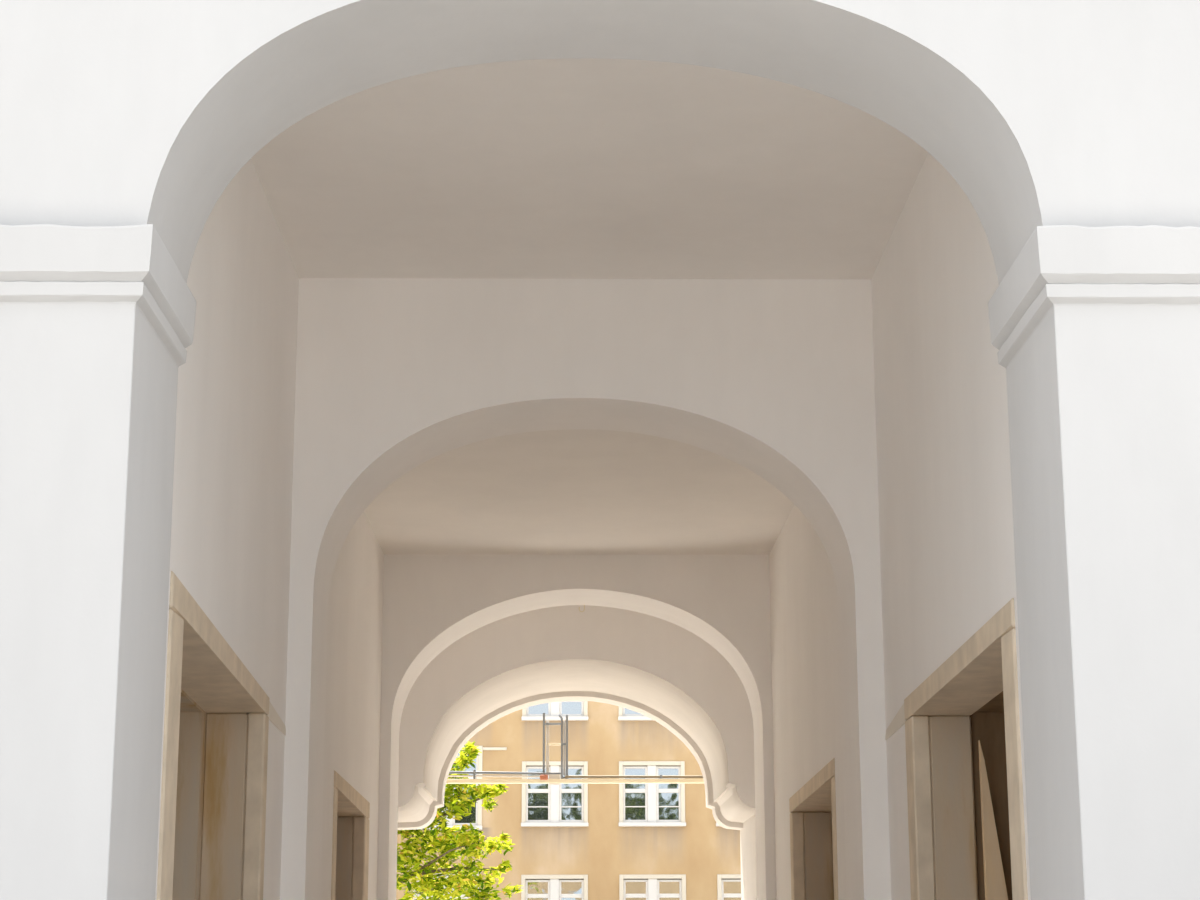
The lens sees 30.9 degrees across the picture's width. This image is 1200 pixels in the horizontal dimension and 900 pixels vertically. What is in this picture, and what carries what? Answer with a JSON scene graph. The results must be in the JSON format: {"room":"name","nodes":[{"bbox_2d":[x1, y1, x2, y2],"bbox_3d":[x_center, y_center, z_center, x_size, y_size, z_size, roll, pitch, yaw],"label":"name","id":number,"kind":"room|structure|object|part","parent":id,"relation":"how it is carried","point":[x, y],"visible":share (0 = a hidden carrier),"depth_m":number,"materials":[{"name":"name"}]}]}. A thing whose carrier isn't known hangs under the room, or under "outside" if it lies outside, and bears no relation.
{"room":"arched passageway","nodes":[
{"label":"arched passageway","id":0,"kind":"room"},
{"bbox_2d":[155,159,383,899],"bbox_3d":[-1.831,1.863,13.003,0.284,5.570,11.576,0,-13,-1],"label":"wall","id":1,"kind":"structure","parent":0,"point":[230,549],"depth_m":10.57,"materials":[{"name":"white paint"}]},
{"bbox_2d":[157,571,285,899],"bbox_3d":[-1.881,2.258,9.525,0.502,3.225,3.550,0,-13,-1],"label":"door frame","id":2,"kind":"structure","parent":1,"relation":"in","point":[217,716],"depth_m":10.48,"materials":[{"name":"wood"}]},
{"bbox_2d":[331,770,369,899],"bbox_3d":[-1.926,3.612,14.836,0.442,2.995,2.910,0,-13,-1],"label":"door frame","id":3,"kind":"structure","parent":1,"relation":"in","point":[351,810],"depth_m":15.79,"materials":[{"name":"stone"}]},
{"bbox_2d":[377,555,775,899],"bbox_3d":[-0.190,3.170,17.528,3.132,5.066,0.849,0,-13,-1],"label":"wall","id":4,"kind":"structure","parent":0,"point":[430,602],"depth_m":17.57,"materials":[{"name":"white paint"}]},
{"bbox_2d":[397,605,756,899],"bbox_3d":[-0.212,3.451,20.244,18.000,5.750,3.200,0,-13,-1],"label":"wall","id":5,"kind":"structure","parent":0,"point":[655,668],"depth_m":19.03,"materials":[{"name":"paint"}]},
{"bbox_2d":[446,770,703,783],"bbox_3d":[-0.244,3.371,22.485,4.600,0.200,1.130,0,-13,-1],"label":"bar","id":6,"kind":"object","parent":5,"relation":"attached to","point":[474,780],"visible":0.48,"depth_m":22.98,"materials":[{"name":"beige paint"}]},
{"bbox_2d":[540,713,567,784],"bbox_3d":[-0.489,3.176,23.066,0.298,0.765,0.099,0,-13,-1],"label":"frame","id":7,"kind":"object","parent":6,"relation":"attached to","point":[564,724],"visible":1,"depth_m":23.08,"materials":[{"name":"grey metal"}]},
{"bbox_3d":[-0.598,3.134,23.084,0.024,0.675,0.024,0,-13,-1],"label":"post","id":8,"kind":"part","parent":7,"relation":"part of","materials":[{"name":"grey metal"}]},
{"bbox_3d":[-0.558,3.178,23.105,0.032,0.580,0.020,0,-13,-1],"label":"post","id":9,"kind":"part","parent":7,"relation":"part of","materials":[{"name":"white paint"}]},
{"bbox_3d":[-0.482,3.494,22.989,0.120,0.110,0.016,0,-13,-1],"label":"mounting plate","id":10,"kind":"part","parent":7,"relation":"part of","materials":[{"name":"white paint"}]},
{"bbox_3d":[-0.406,3.178,23.076,0.022,0.635,0.024,0,-13,-1],"label":"post","id":11,"kind":"part","parent":7,"relation":"part of","materials":[{"name":"grey metal"}]},
{"bbox_3d":[-0.379,3.178,23.108,0.024,0.580,0.020,0,-13,-1],"label":"post","id":12,"kind":"part","parent":7,"relation":"part of","materials":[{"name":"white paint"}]},
{"bbox_3d":[-0.352,3.159,23.082,0.024,0.675,0.024,0,-13,-1],"label":"post","id":13,"kind":"part","parent":7,"relation":"part of","materials":[{"name":"grey metal"}]},
{"bbox_2d":[364,429,793,554],"bbox_3d":[-0.153,0.154,15.190,3.132,0.250,5.073,0,-13,-1],"label":"ceiling","id":14,"kind":"structure","parent":0,"point":[568,491],"depth_m":15.57,"materials":[{"name":"beige paint"}]},
{"bbox_2d":[280,278,890,899],"bbox_3d":[-0.079,1.597,11.876,3.193,5.570,0.731,0,-13,-1],"label":"wall","id":15,"kind":"structure","parent":0,"point":[773,378],"depth_m":11.98,"materials":[{"name":"white paint"}]},
{"bbox_2d":[251,58,927,278],"bbox_3d":[-0.050,-1.557,10.058,3.193,0.250,4.239,0,-13,-1],"label":"ceiling","id":16,"kind":"structure","parent":0,"point":[583,168],"depth_m":10.53,"materials":[{"name":"beige paint"}]},
{"bbox_2d":[0,0,1199,360],"bbox_3d":[-0.016,0.385,7.064,18.000,5.750,0.713,0,-13,-1],"label":"arch","id":17,"kind":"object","parent":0,"point":[1086,113],"depth_m":7.12,"materials":[{"name":"white paint"}]},
{"bbox_2d":[0,224,195,899],"bbox_3d":[-1.972,1.271,6.773,1.128,3.902,0.822,0,-13,-1],"label":"pillar","id":18,"kind":"structure","parent":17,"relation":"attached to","point":[97,323],"depth_m":6.70,"materials":[{"name":"white paint"}]},
{"bbox_2d":[988,225,1199,899],"bbox_3d":[1.945,1.276,6.830,1.128,3.900,0.822,0,-13,-1],"label":"pillar","id":19,"kind":"structure","parent":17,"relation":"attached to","point":[1102,324],"depth_m":6.76,"materials":[{"name":"white paint"}]},
{"bbox_2d":[769,152,1030,899],"bbox_3d":[1.611,1.866,13.053,0.337,5.570,11.576,0,-13,-1],"label":"wall","id":20,"kind":"structure","parent":0,"point":[946,531],"depth_m":10.60,"materials":[{"name":"white paint"}]},
{"bbox_2d":[789,758,837,899],"bbox_3d":[1.631,3.489,14.373,0.442,3.008,3.190,0,-13,-1],"label":"door frame","id":21,"kind":"structure","parent":20,"relation":"in","point":[813,830],"depth_m":15.64,"materials":[{"name":"stone"}]},
{"bbox_2d":[885,598,1027,899],"bbox_3d":[1.920,2.295,9.562,0.762,3.152,3.550,0,-13,-1],"label":"door frame","id":22,"kind":"structure","parent":20,"relation":"in","point":[972,697],"depth_m":10.48,"materials":[{"name":"wood"}]},
{"bbox_3d":[-0.116,4.957,13.586,18.000,0.200,15.489,0,-13,-1],"label":"floor","id":23,"kind":"structure","parent":0,"visible":0},
{"bbox_2d":[978,740,1007,899],"bbox_3d":[2.014,2.691,10.216,0.344,2.637,0.060,0,-13,-1],"label":"leaning board","id":24,"kind":"object","parent":23,"relation":"on","point":[994,879],"visible":1,"depth_m":10.38,"materials":[{"name":"beige wood"}]},
{"label":"outside","id":25,"kind":"structure","parent":0,"visible":0},
{"bbox_3d":[-0.862,16.667,63.931,120.000,0.200,87.900,0,-13,-1],"label":"ground","id":26,"kind":"structure","parent":25,"visible":0},
{"bbox_2d":[396,741,522,899],"bbox_3d":[-4.098,6.266,33.156,4.814,6.146,3.905,-8,-15,32],"label":"leafy tree","id":27,"kind":"object","parent":26,"relation":"on","point":[473,846],"visible":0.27,"depth_m":33.31,"materials":[{"name":"green plant"}]},
{"bbox_2d":[396,701,740,899],"bbox_3d":[-0.802,8.745,60.332,28.800,13.600,10.500,0,-13,-1],"label":"apartment building","id":28,"kind":"structure","parent":26,"relation":"on","point":[635,841],"depth_m":55.32,"materials":[{"name":"paint"}]},
{"bbox_3d":[-3.869,9.639,55.268,1.750,0.100,0.470,0,-13,-1],"label":"sill","id":29,"kind":"part","parent":28,"relation":"part of","materials":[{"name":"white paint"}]},
{"bbox_3d":[-3.431,11.071,54.950,0.530,0.395,0.005,0,-13,-1],"label":"pane","id":30,"kind":"part","parent":28,"relation":"part of","materials":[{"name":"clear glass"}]},
{"bbox_3d":[-3.436,9.003,55.430,0.530,1.100,0.005,0,-13,-1],"label":"pane","id":31,"kind":"part","parent":28,"relation":"part of","materials":[{"name":"clear glass"}]},
{"bbox_3d":[-3.438,8.080,55.645,0.530,0.595,0.005,0,-13,-1],"label":"pane","id":32,"kind":"part","parent":28,"relation":"part of","materials":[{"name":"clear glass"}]},
{"bbox_3d":[-1.590,6.497,56.041,0.515,0.710,0.005,0,-13,-1],"label":"pane","id":33,"kind":"part","parent":28,"relation":"part of","materials":[{"name":"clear glass"}]},
{"bbox_3d":[-1.585,8.433,55.590,0.515,0.515,0.005,0,-13,-1],"label":"pane","id":34,"kind":"part","parent":28,"relation":"part of","materials":[{"name":"clear glass"}]},
{"bbox_3d":[-1.583,9.124,55.430,0.515,0.705,0.005,0,-13,-1],"label":"pane","id":35,"kind":"part","parent":28,"relation":"part of","materials":[{"name":"clear glass"}]},
{"bbox_3d":[-1.579,11.106,54.969,0.515,0.295,0.005,0,-13,-1],"label":"pane","id":36,"kind":"part","parent":28,"relation":"part of","materials":[{"name":"clear glass"}]},
{"bbox_3d":[-1.577,11.798,54.808,0.515,0.925,0.005,0,-13,-1],"label":"pane","id":37,"kind":"part","parent":28,"relation":"part of","materials":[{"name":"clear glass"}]},
{"bbox_3d":[-1.161,6.944,55.935,1.720,0.100,0.470,0,-13,-1],"label":"sill","id":38,"kind":"part","parent":28,"relation":"part of","materials":[{"name":"white paint"}]},
{"bbox_3d":[-1.155,9.569,55.325,1.720,0.100,0.470,0,-13,-1],"label":"sill","id":39,"kind":"part","parent":28,"relation":"part of","materials":[{"name":"white paint"}]},
{"bbox_3d":[-0.730,8.434,55.603,0.515,0.515,0.005,0,-13,-1],"label":"pane","id":40,"kind":"part","parent":28,"relation":"part of","materials":[{"name":"clear glass"}]},
{"bbox_3d":[-0.729,9.125,55.442,0.515,0.705,0.005,0,-13,-1],"label":"pane","id":41,"kind":"part","parent":28,"relation":"part of","materials":[{"name":"clear glass"}]},
{"bbox_3d":[-0.724,11.107,54.981,0.515,0.295,0.005,0,-13,-1],"label":"pane","id":42,"kind":"part","parent":28,"relation":"part of","materials":[{"name":"clear glass"}]},
{"bbox_3d":[-0.722,11.799,54.820,0.515,0.925,0.005,0,-13,-1],"label":"pane","id":43,"kind":"part","parent":28,"relation":"part of","materials":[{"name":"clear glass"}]},
{"bbox_3d":[-0.735,6.498,56.053,0.515,0.710,0.005,0,-13,-1],"label":"pane","id":44,"kind":"part","parent":28,"relation":"part of","materials":[{"name":"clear glass"}]},
{"bbox_3d":[0.895,6.499,56.077,0.515,0.710,0.005,0,-13,-1],"label":"pane","id":45,"kind":"part","parent":28,"relation":"part of","materials":[{"name":"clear glass"}]},
{"bbox_3d":[0.899,8.435,55.627,0.515,0.515,0.005,0,-13,-1],"label":"pane","id":46,"kind":"part","parent":28,"relation":"part of","materials":[{"name":"clear glass"}]},
{"bbox_3d":[0.901,9.127,55.466,0.515,0.705,0.005,0,-13,-1],"label":"pane","id":47,"kind":"part","parent":28,"relation":"part of","materials":[{"name":"clear glass"}]},
{"bbox_3d":[1.323,6.946,55.972,1.720,0.100,0.470,0,-13,-1],"label":"sill","id":48,"kind":"part","parent":28,"relation":"part of","materials":[{"name":"white paint"}]},
{"bbox_3d":[0.906,11.109,55.005,0.515,0.295,0.005,0,-13,-1],"label":"pane","id":49,"kind":"part","parent":28,"relation":"part of","materials":[{"name":"clear glass"}]},
{"bbox_3d":[0.908,11.800,54.844,0.515,0.925,0.005,0,-13,-1],"label":"pane","id":50,"kind":"part","parent":28,"relation":"part of","materials":[{"name":"clear glass"}]},
{"bbox_3d":[1.330,9.571,55.361,1.720,0.100,0.470,0,-13,-1],"label":"sill","id":51,"kind":"part","parent":28,"relation":"part of","materials":[{"name":"white paint"}]},
{"bbox_3d":[1.754,8.436,55.639,0.515,0.515,0.005,0,-13,-1],"label":"pane","id":52,"kind":"part","parent":28,"relation":"part of","materials":[{"name":"clear glass"}]},
{"bbox_3d":[1.756,9.127,55.478,0.515,0.705,0.005,0,-13,-1],"label":"pane","id":53,"kind":"part","parent":28,"relation":"part of","materials":[{"name":"clear glass"}]},
{"bbox_3d":[1.761,11.109,55.017,0.515,0.295,0.005,0,-13,-1],"label":"pane","id":54,"kind":"part","parent":28,"relation":"part of","materials":[{"name":"clear glass"}]},
{"bbox_3d":[1.763,11.801,54.857,0.515,0.925,0.005,0,-13,-1],"label":"pane","id":55,"kind":"part","parent":28,"relation":"part of","materials":[{"name":"clear glass"}]},
{"bbox_3d":[3.391,11.111,55.041,0.515,0.295,0.005,0,-13,-1],"label":"pane","id":56,"kind":"part","parent":28,"relation":"part of","materials":[{"name":"clear glass"}]},
{"bbox_3d":[3.393,11.802,54.880,0.515,0.925,0.005,0,-13,-1],"label":"pane","id":57,"kind":"part","parent":28,"relation":"part of","materials":[{"name":"clear glass"}]}
]}

